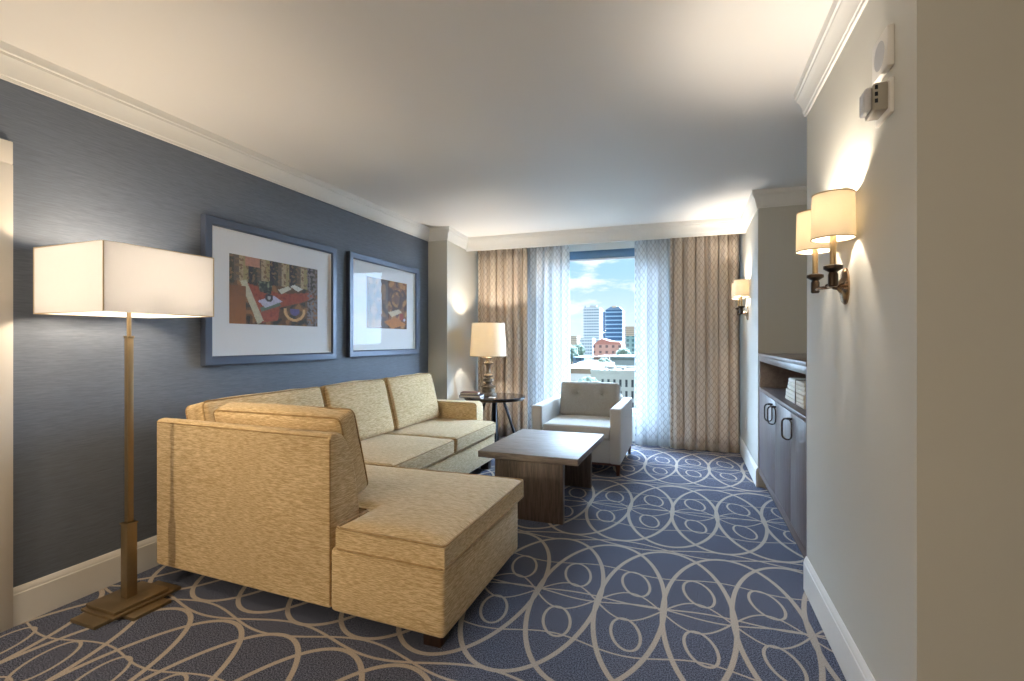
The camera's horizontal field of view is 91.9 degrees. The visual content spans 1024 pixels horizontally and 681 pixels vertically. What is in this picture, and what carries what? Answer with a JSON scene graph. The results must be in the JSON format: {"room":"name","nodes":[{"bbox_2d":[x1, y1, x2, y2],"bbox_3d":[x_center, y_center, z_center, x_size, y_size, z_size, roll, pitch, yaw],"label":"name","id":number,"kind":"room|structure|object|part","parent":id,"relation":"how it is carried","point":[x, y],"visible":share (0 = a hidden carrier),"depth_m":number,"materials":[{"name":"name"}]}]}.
{"room":"hotel room","nodes":[
{"label":"hotel room","id":0,"kind":"room"},
{"bbox_2d":[0,79,427,587],"bbox_3d":[-2.155,-0.010,2.569,0.200,2.520,9.400,0,0,20],"label":"wall","id":1,"kind":"structure","parent":0,"point":[79,175],"depth_m":2.54,"materials":[{"name":"blue paint"}]},
{"bbox_2d":[0,138,12,632],"bbox_3d":[-2.334,0.193,1.654,0.074,2.115,1.055,0,0,20],"label":"door","id":2,"kind":"structure","parent":1,"relation":"in","point":[6,147],"depth_m":2.13,"materials":[{"name":"paint"}]},
{"bbox_2d":[13,535,159,626],"bbox_3d":[-1.239,1.167,4.463,0.257,0.165,4.981,0,0,20],"label":"baseboard","id":3,"kind":"structure","parent":1,"relation":"attached to","point":[40,596],"depth_m":2.37,"materials":[{"name":"paint"}]},
{"bbox_2d":[0,40,467,249],"bbox_3d":[-2.050,-1.199,2.121,0.297,0.142,8.624,0,0,20],"label":"trim","id":4,"kind":"structure","parent":1,"relation":"attached to","point":[22,68],"depth_m":2.84,"materials":[{"name":"paint"}]},
{"bbox_2d":[201,214,336,365],"bbox_3d":[-1.674,-0.306,3.562,0.038,0.923,1.193,0,0,20],"label":"framed picture","id":5,"kind":"object","parent":1,"relation":"attached to","point":[275,294],"visible":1,"depth_m":3.47,"materials":[{"name":"paper"}]},
{"bbox_2d":[229,253,316,326],"bbox_3d":[-1.682,-0.336,3.558,0.001,0.452,0.804,0,0,20],"label":"print","id":6,"kind":"object","parent":5,"relation":"attached to","point":[261,292],"depth_m":3.49},
{"bbox_2d":[346,251,418,356],"bbox_3d":[-1.223,-0.314,4.830,0.038,0.917,1.162,0,0,20],"label":"framed picture","id":7,"kind":"object","parent":1,"relation":"attached to","point":[382,296],"visible":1,"depth_m":4.74,"materials":[{"name":"paper"}]},
{"bbox_2d":[367,276,406,328],"bbox_3d":[-1.218,-0.354,4.863,0.001,0.474,0.688,0,0,20],"label":"print","id":8,"kind":"object","parent":7,"relation":"attached to","point":[386,299],"depth_m":4.84},
{"bbox_2d":[0,0,833,236],"bbox_3d":[0.648,-1.345,1.510,6.190,0.150,9.680,0,0,20],"label":"ceiling","id":9,"kind":"structure","parent":0,"point":[475,118],"depth_m":2.52,"materials":[{"name":"paint"}]},
{"bbox_3d":[1.079,-1.232,6.005,3.075,0.075,0.090,0,0,20],"label":"track","id":10,"kind":"object","parent":9,"relation":"attached to","visible":0},
{"bbox_2d":[478,248,527,436],"bbox_3d":[-0.117,0.024,6.398,0.689,2.428,0.118,0,0,20],"label":"drape","id":11,"kind":"object","parent":10,"relation":"hanging from","point":[502,273],"visible":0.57,"depth_m":6.35,"materials":[{"name":"beige fabric"}]},
{"bbox_2d":[527,245,569,428],"bbox_3d":[0.450,0.024,6.276,0.589,2.428,0.078,0,0,20],"label":"sheer curtain","id":12,"kind":"object","parent":10,"relation":"hanging from","point":[548,268],"visible":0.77,"depth_m":6.26,"materials":[{"name":"white fabric"}]},
{"bbox_2d":[635,239,669,446],"bbox_3d":[1.690,0.024,5.836,0.480,2.428,0.075,0,0,20],"label":"sheer curtain","id":13,"kind":"object","parent":10,"relation":"hanging from","point":[652,257],"visible":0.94,"depth_m":5.84,"materials":[{"name":"white fabric"}]},
{"bbox_2d":[670,234,739,452],"bbox_3d":[2.171,0.024,5.586,0.734,2.428,0.104,0,0,20],"label":"drape","id":14,"kind":"object","parent":10,"relation":"hanging from","point":[704,319],"visible":0.94,"depth_m":5.57,"materials":[{"name":"beige fabric"}]},
{"bbox_2d":[0,436,845,680],"bbox_3d":[0.648,1.310,1.510,6.190,0.120,9.680,0,0,20],"label":"floor","id":15,"kind":"structure","parent":0,"point":[675,566],"depth_m":2.24,"materials":[{"name":"carpet"}]},
{"bbox_2d":[33,240,213,629],"bbox_3d":[-1.811,0.418,2.341,0.493,1.665,0.494,0,0,21],"label":"floor lamp","id":16,"kind":"object","parent":15,"relation":"on","point":[104,278],"visible":1,"depth_m":2.22,"materials":[{"name":"gold metal"}]},
{"bbox_3d":[-1.811,-0.266,2.341,0.488,0.292,0.488,0,0,21],"label":"lamp shade","id":17,"kind":"part","parent":16,"relation":"part of","materials":[{"name":"beige fabric"}]},
{"bbox_3d":[-1.811,1.242,2.341,0.340,0.016,0.380,0,0,21],"label":"plate","id":18,"kind":"part","parent":16,"relation":"part of","materials":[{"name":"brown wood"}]},
{"bbox_2d":[157,373,523,647],"bbox_3d":[-0.609,0.785,3.639,1.817,0.930,3.020,0,0,20],"label":"sectional sofa","id":19,"kind":"object","parent":15,"relation":"on","point":[359,498],"visible":1,"depth_m":2.38,"materials":[{"name":"beige fabric"}]},
{"bbox_2d":[187,388,323,421],"bbox_3d":[-1.543,0.563,3.132,0.213,0.478,0.930,-15,-5,19],"label":"cushion","id":20,"kind":"object","parent":19,"relation":"on","point":[202,411],"depth_m":3.08,"materials":[{"name":"fabric"}]},
{"bbox_2d":[214,402,366,494],"bbox_3d":[-1.172,0.559,2.603,0.840,0.459,0.192,0,16,21],"label":"cushion","id":21,"kind":"object","parent":19,"relation":"on","point":[343,421],"depth_m":2.48,"materials":[{"name":"fabric"}]},
{"bbox_2d":[320,380,393,439],"bbox_3d":[-1.251,0.562,3.954,0.212,0.481,0.765,-15,-5,19],"label":"cushion","id":22,"kind":"object","parent":19,"relation":"on","point":[368,399],"depth_m":3.93,"materials":[{"name":"fabric"}]},
{"bbox_2d":[361,434,453,468],"bbox_3d":[-0.962,0.858,3.708,0.745,0.160,0.908,0,0,20],"label":"seat cushion","id":23,"kind":"object","parent":19,"relation":"on","point":[409,451],"depth_m":3.65,"materials":[{"name":"fabric"}]},
{"bbox_2d":[382,373,439,429],"bbox_3d":[-0.978,0.563,4.722,0.211,0.477,0.805,-15,-5,19],"label":"cushion","id":24,"kind":"object","parent":19,"relation":"on","point":[412,398],"depth_m":4.58,"materials":[{"name":"fabric"}]},
{"bbox_2d":[336,464,523,571],"bbox_3d":[-0.857,0.835,2.649,1.612,0.127,0.981,0,0,20],"label":"cushion","id":25,"kind":"object","parent":19,"relation":"on","point":[414,517],"depth_m":2.26,"materials":[{"name":"fabric"}]},
{"bbox_3d":[-0.314,1.207,2.059,0.080,0.086,0.080,0,0,20],"label":"leg","id":26,"kind":"part","parent":19,"relation":"part of","materials":[{"name":"brown wood"}]},
{"bbox_2d":[385,418,495,452],"bbox_3d":[-0.654,0.858,4.575,0.745,0.161,0.908,0,0,20],"label":"seat cushion","id":27,"kind":"object","parent":19,"relation":"on","point":[467,434],"depth_m":4.42,"materials":[{"name":"fabric"}]},
{"bbox_3d":[-0.658,0.896,5.168,0.700,0.537,0.170,0,0,20],"label":"armrest","id":28,"kind":"part","parent":19,"relation":"part of","materials":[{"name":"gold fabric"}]},
{"bbox_3d":[-0.254,1.207,4.844,0.080,0.086,0.080,0,0,20],"label":"leg","id":29,"kind":"part","parent":19,"relation":"part of","materials":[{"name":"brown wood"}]},
{"bbox_2d":[464,393,524,441],"bbox_3d":[-0.205,0.952,5.803,0.724,0.606,0.724,0,0,20],"label":"side table","id":30,"kind":"object","parent":15,"relation":"on","point":[503,398],"visible":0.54,"depth_m":5.64,"materials":[{"name":"brown wood"}]},
{"bbox_2d":[459,394,483,397],"bbox_3d":[-0.459,0.634,5.686,0.250,0.030,0.180,0,0,12],"label":"hardcover book","id":31,"kind":"object","parent":30,"relation":"on","point":[479,395],"visible":0.83,"depth_m":5.61,"materials":[{"name":"beige paper"}]},
{"bbox_2d":[460,391,480,394],"bbox_3d":[-0.477,0.606,5.709,0.210,0.026,0.150,0,0,6],"label":"hardcover book","id":32,"kind":"object","parent":31,"relation":"on","point":[462,392],"visible":1,"depth_m":5.64,"materials":[{"name":"beige paper"}]},
{"bbox_2d":[470,322,506,395],"bbox_3d":[-0.282,0.220,5.884,0.440,0.857,0.440,0,0,20],"label":"table lamp","id":33,"kind":"object","parent":30,"relation":"on","point":[488,339],"visible":0.99,"depth_m":5.72,"materials":[{"name":"beige fabric"}]},
{"bbox_3d":[-0.282,-0.011,5.884,0.436,0.390,0.436,0,0,20],"label":"lamp shade","id":34,"kind":"part","parent":33,"relation":"part of","materials":[{"name":"fabric"}]},
{"bbox_3d":[-0.209,0.969,5.607,0.089,0.572,0.220,0,0,-4],"label":"leg","id":35,"kind":"part","parent":30,"relation":"part of","materials":[{"name":"black metal"}]},
{"bbox_3d":[-0.201,0.969,5.999,0.089,0.572,0.220,0,0,-4],"label":"leg","id":36,"kind":"part","parent":30,"relation":"part of","materials":[{"name":"black metal"}]},
{"bbox_3d":[-0.010,0.969,5.803,0.219,0.572,0.090,0,0,-1],"label":"leg","id":37,"kind":"part","parent":30,"relation":"part of","materials":[{"name":"black metal"}]},
{"bbox_2d":[478,429,603,524],"bbox_3d":[0.267,1.024,3.897,0.739,0.452,0.965,0,0,21],"label":"coffee table","id":38,"kind":"object","parent":15,"relation":"on","point":[547,461],"visible":0.93,"depth_m":3.49,"materials":[{"name":"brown wood"}]},
{"bbox_3d":[0.119,1.048,3.464,0.500,0.405,0.050,0,0,21],"label":"leg panel","id":39,"kind":"part","parent":38,"relation":"part of","materials":[{"name":"brown wood"}]},
{"bbox_3d":[0.443,1.048,4.304,0.500,0.405,0.050,0,0,21],"label":"leg panel","id":40,"kind":"part","parent":38,"relation":"part of","materials":[{"name":"brown wood"}]},
{"bbox_2d":[532,381,631,475],"bbox_3d":[0.763,0.846,5.162,0.858,0.808,1.020,0,0,20],"label":"armchair","id":41,"kind":"object","parent":15,"relation":"on","point":[581,406],"visible":0.84,"depth_m":4.96,"materials":[{"name":"grey fabric"}]},
{"bbox_3d":[0.408,0.887,5.288,0.104,0.515,1.020,0,0,20],"label":"armrest","id":42,"kind":"part","parent":41,"relation":"part of","materials":[{"name":"grey fabric"}]},
{"bbox_2d":[543,414,609,438],"bbox_3d":[0.731,0.864,5.067,0.646,0.147,0.780,0,0,20],"label":"seat cushion","id":43,"kind":"object","parent":41,"relation":"on","point":[580,423],"depth_m":4.80,"materials":[{"name":"grey fabric"}]},
{"bbox_2d":[560,381,620,416],"bbox_3d":[0.840,0.635,5.326,0.628,0.380,0.190,0,-14,20],"label":"cushion","id":44,"kind":"object","parent":41,"relation":"on","point":[578,398],"depth_m":5.25,"materials":[{"name":"grey fabric"}]},
{"bbox_3d":[0.763,1.034,5.157,0.652,0.218,0.970,0,0,20],"label":"seat","id":45,"kind":"part","parent":41,"relation":"part of","materials":[{"name":"grey fabric"}]},
{"bbox_3d":[0.982,1.200,4.580,0.041,0.100,0.040,0,0,20],"label":"leg","id":46,"kind":"part","parent":41,"relation":"part of","materials":[{"name":"brown wood"}]},
{"bbox_3d":[1.120,0.887,5.036,0.102,0.515,1.020,0,0,20],"label":"armrest","id":47,"kind":"part","parent":41,"relation":"part of","materials":[{"name":"grey fabric"}]},
{"bbox_2d":[758,353,806,558],"bbox_3d":[2.043,0.679,3.264,0.634,1.142,1.811,0,0,20],"label":"base cabinet","id":48,"kind":"object","parent":15,"relation":"on","point":[782,423],"visible":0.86,"depth_m":3.15,"materials":[{"name":"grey wood"}]},
{"bbox_3d":[1.967,0.747,3.805,0.020,0.651,0.764,0,0,20],"label":"cabinet door","id":49,"kind":"part","parent":48,"relation":"part of","materials":[{"name":"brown wood"}]},
{"bbox_3d":[1.840,0.514,3.542,0.029,0.131,0.068,0,0,-27],"label":"handle","id":50,"kind":"part","parent":48,"relation":"part of","materials":[{"name":"grey metal"}]},
{"bbox_3d":[1.792,0.514,3.407,0.029,0.131,0.068,0,0,-27],"label":"handle","id":51,"kind":"part","parent":48,"relation":"part of","materials":[{"name":"grey metal"}]},
{"bbox_2d":[760,387,805,421],"bbox_3d":[2.059,0.406,3.258,0.559,0.024,1.741,0,0,20],"label":"shelf","id":52,"kind":"object","parent":48,"relation":"attached to","point":[776,395],"depth_m":3.27,"materials":[{"name":"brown wood"}]},
{"bbox_3d":[1.744,0.747,3.179,0.020,0.651,0.556,0,0,20],"label":"cabinet door","id":53,"kind":"part","parent":48,"relation":"part of","materials":[{"name":"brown wood"}]},
{"bbox_3d":[1.606,0.514,2.884,0.029,0.131,0.068,0,0,-27],"label":"handle","id":54,"kind":"part","parent":48,"relation":"part of","materials":[{"name":"grey metal"}]},
{"bbox_2d":[785,378,805,408],"bbox_3d":[1.859,0.316,3.061,0.226,0.156,0.574,0,0,20],"label":"books","id":55,"kind":"object","parent":48,"relation":"on","point":[796,390],"visible":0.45,"depth_m":3.01,"materials":[{"name":"white paper"}]},
{"bbox_3d":[1.582,0.747,2.723,0.020,0.651,0.405,0,0,20],"label":"cabinet door","id":56,"kind":"part","parent":48,"relation":"part of","materials":[{"name":"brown wood"}]},
{"bbox_2d":[428,240,477,399],"bbox_3d":[-0.629,-0.010,6.208,0.240,2.520,1.280,0,0,20],"label":"wall","id":57,"kind":"structure","parent":0,"point":[452,270],"depth_m":5.67,"materials":[{"name":"beige paint"}]},
{"bbox_2d":[533,234,739,441],"bbox_3d":[1.228,-0.010,6.334,3.655,2.520,0.200,0,0,20],"label":"wall","id":58,"kind":"structure","parent":0,"point":[623,244],"depth_m":6.20,"materials":[{"name":"beige paint"}]},
{"bbox_2d":[570,248,634,416],"bbox_3d":[1.131,-0.102,6.294,1.440,2.095,0.120,0,0,20],"label":"window","id":59,"kind":"structure","parent":58,"relation":"in","point":[627,253],"depth_m":6.27,"materials":[{"name":"glass"}]},
{"bbox_3d":[1.140,-1.097,6.318,1.280,0.105,0.070,0,0,20],"label":"head frame","id":60,"kind":"part","parent":59,"relation":"part of","materials":[{"name":"metal"}]},
{"bbox_2d":[740,0,1023,680],"bbox_3d":[3.088,-0.010,3.071,2.635,2.520,4.705,0,0,20],"label":"wall","id":61,"kind":"structure","parent":0,"point":[915,383],"depth_m":1.30,"materials":[{"name":"beige paint"}]},
{"bbox_2d":[466,217,745,251],"bbox_3d":[0.910,-1.190,5.624,3.178,0.160,0.072,0,0,20],"label":"trim","id":62,"kind":"structure","parent":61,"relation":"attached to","point":[732,225],"depth_m":5.54,"materials":[{"name":"paint"}]},
{"bbox_2d":[731,279,748,319],"bbox_3d":[2.278,-0.396,4.943,0.145,0.390,0.406,0,0,20],"label":"wall sconce","id":63,"kind":"object","parent":61,"relation":"attached to","point":[740,287],"visible":1,"depth_m":4.80,"materials":[{"name":"beige fabric"}]},
{"bbox_3d":[2.321,-0.509,5.068,0.138,0.158,0.138,0,0,20],"label":"lamp shade","id":64,"kind":"part","parent":63,"relation":"part of","materials":[{"name":"fabric"}]},
{"bbox_3d":[2.232,-0.509,4.819,0.138,0.158,0.138,0,0,20],"label":"lamp shade","id":65,"kind":"part","parent":63,"relation":"part of","materials":[{"name":"fabric"}]},
{"bbox_3d":[2.325,-0.270,4.926,0.045,0.139,0.099,0,0,20],"label":"plate","id":66,"kind":"part","parent":63,"relation":"part of","materials":[{"name":"brown metal"}]},
{"bbox_2d":[740,436,757,486],"bbox_3d":[2.360,1.167,4.980,0.016,0.165,1.595,0,0,20],"label":"baseboard","id":67,"kind":"structure","parent":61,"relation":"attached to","point":[749,461],"depth_m":4.67,"materials":[{"name":"paint"}]},
{"bbox_2d":[741,0,867,230],"bbox_3d":[2.850,-1.199,2.778,2.487,0.142,4.097,0,0,20],"label":"trim","id":68,"kind":"structure","parent":61,"relation":"attached to","point":[842,17],"depth_m":2.19,"materials":[{"name":"paint"}]},
{"bbox_2d":[795,188,856,304],"bbox_3d":[1.197,-0.331,1.899,0.145,0.390,0.406,0,0,20],"label":"wall sconce","id":69,"kind":"object","parent":61,"relation":"attached to","point":[830,220],"visible":1,"depth_m":1.77,"materials":[{"name":"beige fabric"}]},
{"bbox_3d":[1.240,-0.444,2.024,0.138,0.158,0.138,0,0,20],"label":"lamp shade","id":70,"kind":"part","parent":69,"relation":"part of","materials":[{"name":"fabric"}]},
{"bbox_3d":[1.240,-0.338,2.024,0.021,0.134,0.021,0,0,20],"label":"stem","id":71,"kind":"part","parent":69,"relation":"part of","materials":[{"name":"gold metal"}]},
{"bbox_3d":[1.223,-0.205,1.956,0.033,0.012,0.141,0,0,5],"label":"arm","id":72,"kind":"part","parent":69,"relation":"part of","materials":[{"name":"brown metal"}]},
{"bbox_3d":[1.151,-0.338,1.775,0.021,0.134,0.021,0,0,20],"label":"stem","id":73,"kind":"part","parent":69,"relation":"part of","materials":[{"name":"gold metal"}]},
{"bbox_3d":[1.151,-0.444,1.775,0.138,0.158,0.138,0,0,20],"label":"lamp shade","id":74,"kind":"part","parent":69,"relation":"part of","materials":[{"name":"fabric"}]},
{"bbox_3d":[1.244,-0.205,1.882,0.045,0.139,0.099,0,0,20],"label":"plate","id":75,"kind":"part","parent":69,"relation":"part of","materials":[{"name":"brown metal"}]},
{"bbox_2d":[803,556,875,680],"bbox_3d":[2.409,1.167,1.480,2.451,0.165,1.283,0,0,20],"label":"baseboard","id":76,"kind":"structure","parent":61,"relation":"attached to","point":[849,658],"depth_m":1.97,"materials":[{"name":"paint"}]},
{"bbox_2d":[859,76,893,127],"bbox_3d":[1.098,-0.717,1.503,0.066,0.103,0.123,0,0,20],"label":"fire alarm strobe","id":77,"kind":"object","parent":61,"relation":"attached to","point":[876,103],"visible":1,"depth_m":1.46,"materials":[{"name":"white plastic"}]},
{"bbox_3d":[1.124,-0.717,1.494,0.012,0.103,0.123,0,0,20],"label":"mounting plate","id":78,"kind":"part","parent":77,"relation":"part of","materials":[{"name":"white plastic"}]},
{"bbox_2d":[872,24,893,85],"bbox_3d":[1.122,-0.861,1.498,0.018,0.118,0.130,0,0,20],"label":"wall speaker","id":79,"kind":"object","parent":61,"relation":"attached to","point":[883,50],"visible":0.94,"depth_m":1.47,"materials":[{"name":"white plastic"}]},
{"bbox_2d":[874,41,883,71],"bbox_3d":[1.114,-0.861,1.501,0.003,0.084,0.084,0,0,20],"label":"grille","id":80,"kind":"object","parent":79,"relation":"attached to","point":[879,46],"depth_m":1.50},
{"label":"outside","id":81,"kind":"structure","parent":0,"visible":0},
{"label":"ground","id":82,"kind":"structure","parent":81,"visible":0},
{"bbox_2d":[570,345,578,364],"bbox_3d":[48.919,26.261,407.209,13.083,45.978,13.046,0,0,20],"label":"tree","id":83,"kind":"object","parent":82,"relation":"on","point":[573,350],"visible":0.44,"depth_m":402.43,"materials":[{"name":"green plant"}]},
{"bbox_2d":[570,336,579,363],"bbox_3d":[119.094,20.459,928.687,12.203,57.583,30.000,0,0,20],"label":"apartment building","id":84,"kind":"structure","parent":82,"relation":"on","point":[574,340],"depth_m":915.34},
{"bbox_2d":[574,343,585,355],"bbox_3d":[57.195,25.847,425.420,12.382,46.807,12.294,0,0,20],"label":"tree","id":85,"kind":"object","parent":82,"relation":"on","point":[581,350],"visible":0.59,"depth_m":421.38,"materials":[{"name":"green plant"}]},
{"bbox_2d":[573,356,590,363],"bbox_3d":[53.990,30.725,378.769,8.207,37.050,30.000,0,0,20],"label":"office building","id":86,"kind":"structure","parent":82,"relation":"on","point":[577,358],"depth_m":365.61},
{"bbox_2d":[576,360,597,362],"bbox_3d":[48.803,31.055,305.268,10.580,36.391,36.599,0,0,20],"label":"warehouse","id":87,"kind":"structure","parent":82,"relation":"on","point":[586,360],"depth_m":303.10,"materials":[{"name":"white"}]},
{"bbox_2d":[580,338,594,355],"bbox_3d":[100.034,22.990,654.243,16.406,52.520,20.000,0,0,20],"label":"apartment building","id":88,"kind":"structure","parent":82,"relation":"on","point":[588,343],"depth_m":644.34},
{"bbox_2d":[578,376,600,381],"bbox_3d":[21.887,29.700,140.834,8.904,39.100,8.804,0,0,20],"label":"tree","id":89,"kind":"object","parent":82,"relation":"on","point":[588,378],"visible":0.04,"depth_m":139.89,"materials":[{"name":"green plant"}]},
{"bbox_2d":[570,362,614,380],"bbox_3d":[33.943,30.046,221.406,15.552,38.408,60.880,0,0,20],"label":"warehouse","id":90,"kind":"structure","parent":82,"relation":"on","point":[580,370],"depth_m":198.78,"materials":[{"name":"white"}]},
{"bbox_2d":[583,305,602,342],"bbox_3d":[117.826,-0.428,716.901,22.805,99.355,30.000,0,0,20],"label":"high rise","id":91,"kind":"structure","parent":82,"relation":"on","point":[592,315],"depth_m":703.19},
{"bbox_2d":[603,312,604,338],"bbox_3d":[147.264,1.918,796.648,9.192,94.664,20.000,0,0,20],"label":"high rise","id":92,"kind":"structure","parent":82,"relation":"on","point":[603,312],"depth_m":786.48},
{"bbox_2d":[598,357,609,361],"bbox_3d":[50.441,29.255,270.874,8.033,39.989,7.973,0,0,20],"label":"tree","id":93,"kind":"object","parent":82,"relation":"on","point":[602,359],"visible":0.32,"depth_m":268.96,"materials":[{"name":"green plant"}]},
{"bbox_2d":[593,355,615,361],"bbox_3d":[66.848,30.055,350.327,10.192,38.389,45.577,0,0,20],"label":"warehouse","id":94,"kind":"structure","parent":82,"relation":"on","point":[601,356],"depth_m":336.00,"materials":[{"name":"white concrete"}]},
{"bbox_2d":[593,339,624,355],"bbox_3d":[86.428,23.767,439.411,24.429,50.965,26.000,0,0,20],"label":"brick building","id":95,"kind":"structure","parent":82,"relation":"on","point":[603,346],"depth_m":427.86,"materials":[{"name":"pink brick"}]},
{"bbox_2d":[590,365,634,407],"bbox_3d":[37.174,28.594,159.612,18.945,41.312,26.300,0,0,20],"label":"office building","id":96,"kind":"structure","parent":82,"relation":"on","point":[624,376],"depth_m":147.79,"materials":[{"name":"white concrete"}]},
{"bbox_2d":[608,366,625,369],"bbox_3d":[32.752,8.838,154.444,4.874,1.800,5.000,0,0,20],"label":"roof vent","id":97,"kind":"object","parent":96,"relation":"attached to","point":[609,367],"depth_m":152.86,"materials":[{"name":"white"}]},
{"bbox_2d":[605,306,624,342],"bbox_3d":[160.336,-1.760,767.599,25.225,102.020,34.000,0,0,20],"label":"high rise","id":98,"kind":"structure","parent":82,"relation":"on","point":[614,315],"depth_m":752.02,"materials":[{"name":"blue glass"}]},
{"bbox_3d":[160.336,-49.069,767.599,25.225,5.000,34.000,0,0,20],"label":"sloped crown","id":99,"kind":"part","parent":98,"relation":"part of","materials":[{"name":"blue glass"}]},
{"bbox_2d":[610,354,634,365],"bbox_3d":[78.609,29.478,316.968,23.655,39.544,51.339,0,0,20],"label":"warehouse","id":100,"kind":"structure","parent":82,"relation":"on","point":[623,359],"depth_m":295.07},
{"bbox_2d":[616,347,631,354],"bbox_3d":[88.297,27.260,393.222,13.451,43.980,12.942,0,0,20],"label":"tree","id":101,"kind":"object","parent":82,"relation":"on","point":[623,350],"visible":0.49,"depth_m":389.57,"materials":[{"name":"green plant"}]},
{"bbox_2d":[625,326,634,347],"bbox_3d":[245.447,10.721,1005.854,33.785,77.059,60.000,0,0,20],"label":"apartment building","id":102,"kind":"structure","parent":82,"relation":"on","point":[629,330],"depth_m":978.67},
{"bbox_2d":[626,336,634,354],"bbox_3d":[121.709,22.485,482.064,17.508,53.530,30.000,0,0,20],"label":"office building","id":103,"kind":"structure","parent":82,"relation":"on","point":[630,340],"depth_m":469.11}
]}

